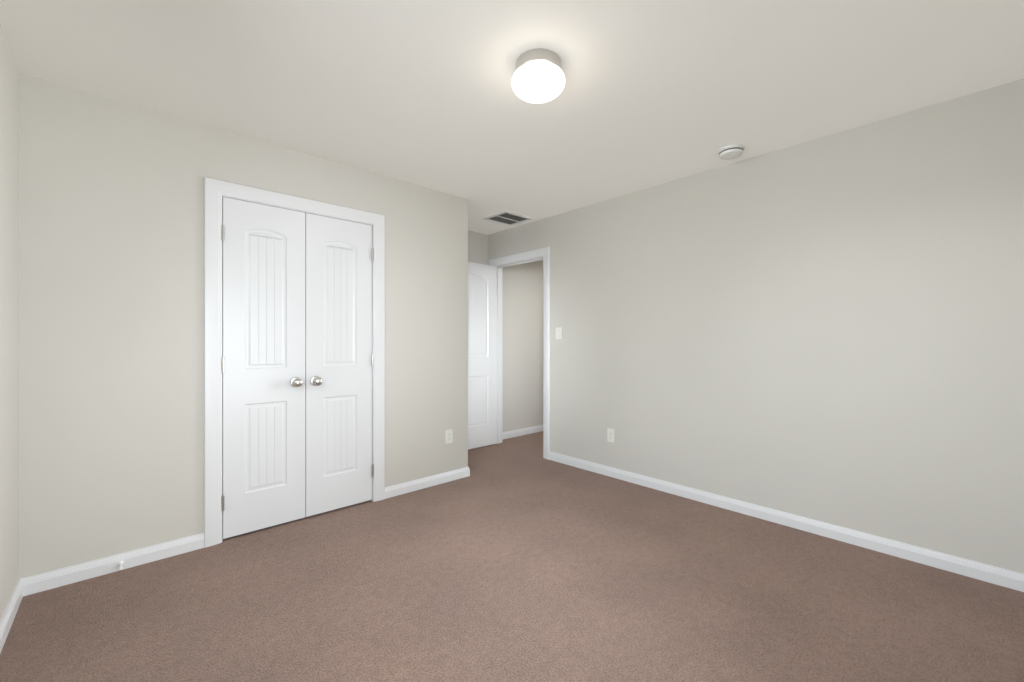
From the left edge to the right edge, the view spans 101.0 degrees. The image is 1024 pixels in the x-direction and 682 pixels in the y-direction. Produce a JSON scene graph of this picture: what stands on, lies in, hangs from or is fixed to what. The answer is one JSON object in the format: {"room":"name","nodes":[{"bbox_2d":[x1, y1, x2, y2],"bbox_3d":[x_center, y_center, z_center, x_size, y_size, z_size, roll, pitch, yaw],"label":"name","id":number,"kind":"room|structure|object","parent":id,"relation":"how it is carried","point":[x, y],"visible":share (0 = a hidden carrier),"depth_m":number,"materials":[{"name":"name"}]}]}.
{"room":"empty bedroom","nodes":[
{"label":"empty bedroom","id":0,"kind":"room"},
{"bbox_2d":[0,25,18,620],"bbox_3d":[-1.451,-0.030,0.961,0.115,2.440,4.530,0,0,-43],"label":"wall","id":1,"kind":"structure","parent":0,"point":[9,325],"depth_m":1.80,"materials":[{"name":"beige paint"}]},
{"bbox_2d":[0,577,27,653],"bbox_3d":[-1.130,1.149,0.707,0.014,0.082,3.430,0,0,-43],"label":"baseboard","id":2,"kind":"structure","parent":1,"relation":"attached to","point":[21,589],"depth_m":1.79,"materials":[{"name":"white paint"}]},
{"bbox_2d":[19,73,467,578],"bbox_3d":[-1.381,-0.030,2.884,2.590,2.440,0.115,0,0,-43],"label":"wall","id":3,"kind":"structure","parent":0,"point":[111,327],"depth_m":2.26,"materials":[{"name":"beige paint"}]},
{"bbox_2d":[28,533,203,594],"bbox_3d":[-2.022,1.149,2.206,0.670,0.082,0.014,0,0,-43],"label":"baseboard","id":4,"kind":"structure","parent":3,"relation":"attached to","point":[45,581],"depth_m":2.16,"materials":[{"name":"white paint"}]},
{"bbox_2d":[118,561,123,569],"bbox_3d":[-2.005,1.154,2.163,0.022,0.022,0.075,0,0,-43],"label":"door stop","id":5,"kind":"object","parent":4,"relation":"attached to","point":[120,563],"visible":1,"depth_m":2.17,"materials":[{"name":"white plastic"}]},
{"bbox_2d":[204,177,384,547],"bbox_3d":[-1.389,0.122,2.829,1.104,2.136,0.186,0,0,-43],"label":"closet door","id":6,"kind":"structure","parent":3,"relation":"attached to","point":[372,294],"depth_m":2.74,"materials":[{"name":"white paint"}]},
{"bbox_2d":[385,467,467,498],"bbox_3d":[-0.677,1.149,3.443,0.776,0.082,0.014,0,0,-43],"label":"baseboard","id":7,"kind":"structure","parent":3,"relation":"attached to","point":[399,489],"depth_m":3.41,"materials":[{"name":"white paint"}]},
{"bbox_2d":[445,429,452,443],"bbox_3d":[-0.534,0.810,3.580,0.070,0.114,0.007,0,0,-43],"label":"electrical outlet","id":8,"kind":"object","parent":3,"relation":"attached to","point":[448,436],"visible":1,"depth_m":3.58,"materials":[{"name":"white plastic"}]},
{"bbox_2d":[468,230,542,431],"bbox_3d":[-0.999,-0.030,4.377,5.175,2.440,0.115,0,0,-43],"label":"wall","id":9,"kind":"structure","parent":0,"point":[522,346],"depth_m":5.32,"materials":[{"name":"beige paint"}]},
{"bbox_2d":[502,425,542,439],"bbox_3d":[0.336,1.149,5.503,1.415,0.082,0.033,0,0,-43],"label":"baseboard","id":10,"kind":"structure","parent":9,"relation":"attached to","point":[514,433],"depth_m":5.32,"materials":[{"name":"white paint"}]},
{"bbox_2d":[0,431,1023,681],"bbox_3d":[0.453,1.220,2.713,5.290,0.060,4.530,0,0,-43],"label":"floor","id":11,"kind":"structure","parent":0,"point":[516,559],"depth_m":1.91,"materials":[{"name":"brown carpet"}]},
{"bbox_2d":[0,0,1023,234],"bbox_3d":[0.453,-1.280,2.713,5.290,0.060,4.530,0,0,-43],"label":"ceiling","id":12,"kind":"structure","parent":0,"point":[651,94],"depth_m":1.97,"materials":[{"name":"white paint"}]},
{"bbox_2d":[483,211,532,225],"bbox_3d":[-0.039,-1.246,4.298,0.380,0.009,0.350,0,0,-43],"label":"ceiling vent","id":13,"kind":"object","parent":12,"relation":"in","point":[508,218],"visible":0.98,"depth_m":4.28,"materials":[{"name":"white plastic"}]},
{"bbox_2d":[512,48,564,102],"bbox_3d":[0.119,-1.175,1.902,0.240,0.150,0.240,0,0,-43],"label":"flush-mount light","id":14,"kind":"object","parent":12,"relation":"attached to","point":[538,76],"visible":1,"depth_m":1.83,"materials":[{"name":"white glass"}]},
{"bbox_2d":[718,144,744,159],"bbox_3d":[1.432,-1.226,2.757,0.158,0.049,0.158,0,0,-43],"label":"smoke detector","id":15,"kind":"object","parent":12,"relation":"attached to","point":[730,152],"visible":1,"depth_m":2.72,"materials":[{"name":"white plastic"}]},
{"bbox_2d":[488,78,1023,573],"bbox_3d":[1.217,-0.030,3.415,0.115,2.440,4.300,0,0,-43],"label":"wall","id":16,"kind":"structure","parent":0,"point":[828,328],"depth_m":2.57,"materials":[{"name":"beige paint"}]},
{"bbox_2d":[468,262,496,449],"bbox_3d":[-0.454,0.160,4.603,0.802,2.030,0.180,0,0,-43],"label":"entry door","id":17,"kind":"structure","parent":16,"relation":"in","point":[482,355],"depth_m":4.70,"materials":[{"name":"white paint"}]},
{"bbox_2d":[489,247,549,459],"bbox_3d":[0.104,0.122,4.626,0.149,2.136,0.944,0,0,-43],"label":"door frame","id":18,"kind":"structure","parent":16,"relation":"attached to","point":[544,253],"depth_m":4.29,"materials":[{"name":"white paint"}]},
{"bbox_2d":[556,327,561,338],"bbox_3d":[0.455,-0.075,4.147,0.016,0.115,0.070,0,0,-43],"label":"switch plate","id":19,"kind":"object","parent":16,"relation":"attached to","point":[558,333],"visible":1,"depth_m":4.14,"materials":[{"name":"white plastic"}]},
{"bbox_2d":[607,428,613,442],"bbox_3d":[0.868,0.830,3.705,0.007,0.114,0.070,0,0,-43],"label":"electrical outlet","id":20,"kind":"object","parent":16,"relation":"attached to","point":[610,435],"visible":1,"depth_m":3.70,"materials":[{"name":"white plastic"}]},
{"bbox_2d":[549,451,1023,591],"bbox_3d":[1.490,1.149,3.023,0.014,0.082,3.293,0,0,-43],"label":"baseboard","id":21,"kind":"structure","parent":16,"relation":"attached to","point":[1010,579],"depth_m":2.56,"materials":[{"name":"white paint"}]}
]}

